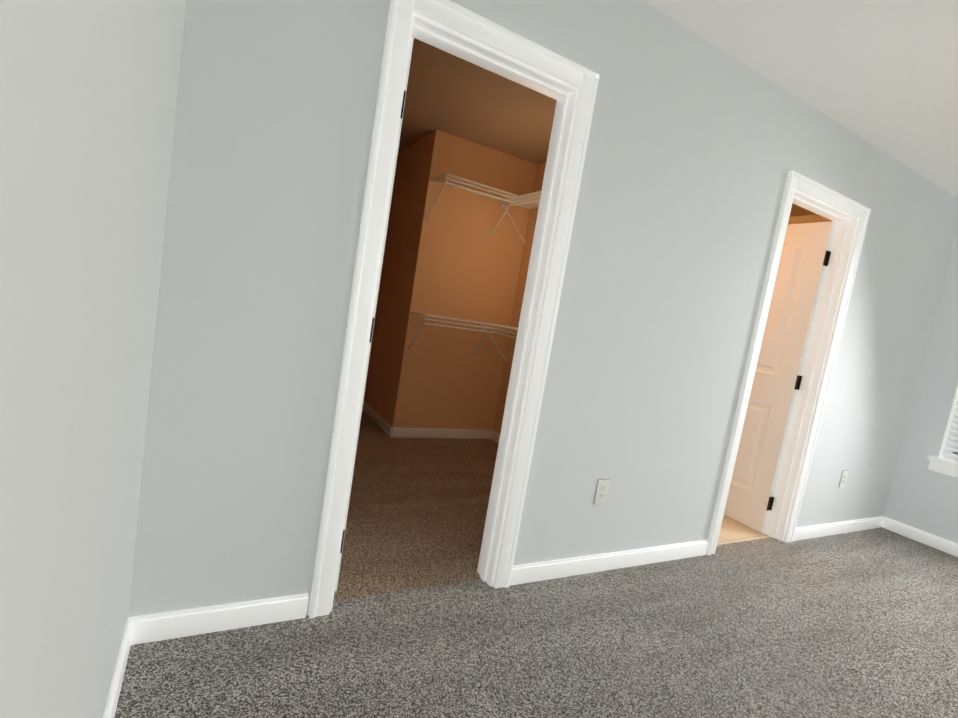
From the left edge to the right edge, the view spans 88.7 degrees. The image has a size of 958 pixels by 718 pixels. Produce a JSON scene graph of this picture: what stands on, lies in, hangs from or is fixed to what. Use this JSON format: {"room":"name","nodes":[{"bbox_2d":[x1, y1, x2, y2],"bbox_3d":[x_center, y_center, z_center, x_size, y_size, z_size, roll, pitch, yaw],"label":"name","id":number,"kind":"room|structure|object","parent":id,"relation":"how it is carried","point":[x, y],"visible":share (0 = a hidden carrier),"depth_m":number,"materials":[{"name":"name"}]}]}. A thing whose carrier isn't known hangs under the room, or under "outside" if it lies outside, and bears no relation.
{"room":"empty bedroom","nodes":[
{"label":"empty bedroom","id":0,"kind":"room"},
{"bbox_2d":[0,0,185,717],"bbox_3d":[-0.723,-0.294,0.958,0.120,2.440,8.870,6,7,-29],"label":"wall","id":1,"kind":"structure","parent":0,"point":[88,93],"depth_m":0.57,"materials":[{"name":"grey paint"}]},
{"bbox_2d":[103,620,132,717],"bbox_3d":[0.064,1.192,-0.601,0.014,0.085,4.696,6,7,-29],"label":"baseboard","id":2,"kind":"structure","parent":1,"relation":"attached to","point":[113,696],"depth_m":1.26,"materials":[{"name":"white wood"}]},
{"bbox_2d":[364,134,429,421],"bbox_3d":[-0.923,-0.716,4.750,0.120,2.440,1.710,6,7,-29],"label":"wall","id":3,"kind":"structure","parent":0,"point":[399,245],"depth_m":4.28,"materials":[{"name":"paint"}]},
{"bbox_2d":[362,400,392,436],"bbox_3d":[-1.137,0.446,4.779,0.017,0.085,1.844,6,7,-29],"label":"baseboard","id":4,"kind":"structure","parent":3,"relation":"attached to","point":[384,425],"depth_m":4.30,"materials":[{"name":"white"}]},
{"bbox_2d":[333,410,498,600],"bbox_3d":[-0.972,0.675,3.820,2.630,0.120,3.980,6,7,-29],"label":"floor","id":5,"kind":"structure","parent":0,"point":[417,512],"depth_m":2.67,"materials":[{"name":"grey carpet"}]},
{"bbox_2d":[388,129,536,436],"bbox_3d":[-0.083,-0.522,4.184,1.070,2.440,0.120,6,7,-29],"label":"wall","id":6,"kind":"structure","parent":0,"point":[465,265],"depth_m":4.06,"materials":[{"name":"paint"}]},
{"bbox_2d":[392,427,491,438],"bbox_3d":[-0.297,0.640,4.213,0.930,0.085,0.019,6,7,-29],"label":"baseboard","id":7,"kind":"structure","parent":6,"relation":"attached to","point":[398,432],"depth_m":4.19,"materials":[{"name":"white"}]},
{"bbox_2d":[407,173,517,356],"bbox_3d":[-0.139,-0.679,3.873,0.630,1.335,0.309,6,7,-29],"label":"wire closet shelf","id":8,"kind":"object","parent":6,"relation":"attached to","point":[514,199],"depth_m":3.79,"materials":[{"name":"white metal"}]},
{"bbox_2d":[493,162,545,433],"bbox_3d":[0.815,-0.306,3.504,0.116,2.440,1.970,6,7,-29],"label":"wall","id":9,"kind":"structure","parent":0,"point":[521,284],"depth_m":4.27,"materials":[{"name":"paint"}]},
{"bbox_2d":[491,430,499,443],"bbox_3d":[0.570,0.844,3.593,0.014,0.085,1.966,6,7,-29],"label":"baseboard","id":10,"kind":"structure","parent":9,"relation":"attached to","point":[495,436],"depth_m":4.37,"materials":[{"name":"white"}]},
{"bbox_2d":[494,190,541,360],"bbox_3d":[0.598,-0.520,3.487,0.310,1.335,1.719,6,7,-29],"label":"wire closet shelf","id":11,"kind":"object","parent":9,"relation":"attached to","point":[521,201],"depth_m":3.88,"materials":[{"name":"white metal"}]},
{"bbox_2d":[114,527,957,717],"bbox_3d":[2.120,1.514,0.534,4.990,0.120,4.890,6,7,-29],"label":"floor carpet","id":12,"kind":"object","parent":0,"point":[860,624],"visible":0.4,"depth_m":1.78,"materials":[{"name":"grey carpet"}]},
{"bbox_2d":[128,0,957,617],"bbox_3d":[1.173,-0.148,2.524,4.720,2.440,0.120,6,7,-29],"label":"wall","id":13,"kind":"structure","parent":0,"point":[698,148],"depth_m":1.98,"materials":[{"name":"grey paint"}]},
{"bbox_2d":[335,37,413,590],"bbox_3d":[-0.473,-0.149,2.063,0.216,2.000,0.649,6,7,-29],"label":"closet door","id":14,"kind":"structure","parent":13,"relation":"in","point":[378,282],"depth_m":1.75,"materials":[{"name":"white paint"}]},
{"bbox_2d":[308,0,598,618],"bbox_3d":[-0.099,-0.108,1.847,0.818,2.094,0.160,6,7,-29],"label":"door frame","id":15,"kind":"structure","parent":13,"relation":"attached to","point":[459,31],"depth_m":1.75,"materials":[{"name":"white wood"}]},
{"bbox_2d":[128,516,883,644],"bbox_3d":[1.016,1.020,2.584,4.720,0.085,0.014,6,7,-29],"label":"baseboard","id":16,"kind":"structure","parent":13,"relation":"attached to","point":[173,624],"depth_m":1.68,"materials":[{"name":"white wood"}]},
{"bbox_2d":[593,479,609,503],"bbox_3d":[0.571,0.616,2.272,0.075,0.120,0.008,6,7,-29],"label":"electrical outlet","id":17,"kind":"object","parent":13,"relation":"attached to","point":[601,491],"visible":1,"depth_m":2.27,"materials":[{"name":"white plastic"}]},
{"bbox_2d":[724,221,834,532],"bbox_3d":[1.851,0.094,3.367,0.173,2.000,0.674,6,7,-29],"label":"bathroom door","id":18,"kind":"structure","parent":13,"relation":"in","point":[803,263],"depth_m":3.18,"materials":[{"name":"white paint"}]},
{"bbox_2d":[706,170,870,555],"bbox_3d":[1.762,0.088,2.881,0.833,2.094,0.160,6,7,-29],"label":"door frame","id":19,"kind":"structure","parent":13,"relation":"attached to","point":[849,217],"depth_m":2.96,"materials":[{"name":"white wood"}]},
{"bbox_2d":[838,470,847,486],"bbox_3d":[2.482,0.817,3.333,0.075,0.120,0.008,6,7,-29],"label":"electrical outlet","id":20,"kind":"object","parent":13,"relation":"attached to","point":[843,478],"visible":1,"depth_m":3.33,"materials":[{"name":"white plastic"}]},
{"bbox_2d":[398,0,957,216],"bbox_3d":[1.601,-1.328,2.006,4.990,0.120,8.870,6,7,-29],"label":"ceiling","id":21,"kind":"structure","parent":0,"point":[882,75],"depth_m":2.29,"materials":[{"name":"white paint"}]},
{"bbox_2d":[717,515,769,544],"bbox_3d":[1.417,0.980,4.622,2.360,0.120,3.050,6,7,-29],"label":"floor","id":22,"kind":"structure","parent":0,"point":[733,531],"depth_m":3.14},
{"bbox_2d":[788,214,957,543],"bbox_3d":[3.749,0.237,2.848,0.150,2.440,7.820,6,7,-29],"label":"wall","id":23,"kind":"structure","parent":0,"point":[922,496],"depth_m":3.53,"materials":[{"name":"grey paint"}]},
{"bbox_2d":[882,517,957,556],"bbox_3d":[4.161,1.623,1.673,0.014,0.085,4.696,6,7,-29],"label":"baseboard","id":24,"kind":"structure","parent":23,"relation":"attached to","point":[929,539],"depth_m":3.51,"materials":[{"name":"white wood"}]},
{"bbox_2d":[927,385,957,477],"bbox_3d":[3.608,0.103,3.013,0.110,1.576,1.030,6,7,-29],"label":"window frame","id":25,"kind":"structure","parent":23,"relation":"attached to","point":[940,464],"depth_m":3.46,"materials":[{"name":"white wood"}]},
{"bbox_2d":[943,403,957,461],"bbox_3d":[3.699,0.075,3.056,0.085,1.500,0.940,6,7,-29],"label":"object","id":26,"kind":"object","parent":23,"relation":"in","point":[952,440],"depth_m":3.48,"materials":[{"name":"white plastic"}]},
{"bbox_2d":[942,396,957,457],"bbox_3d":[3.625,0.051,3.012,0.070,1.463,0.932,6,7,-29],"label":"window blind","id":27,"kind":"object","parent":26,"relation":"attached to","point":[951,443],"visible":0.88,"depth_m":3.44,"materials":[{"name":"white plastic"}]}
]}

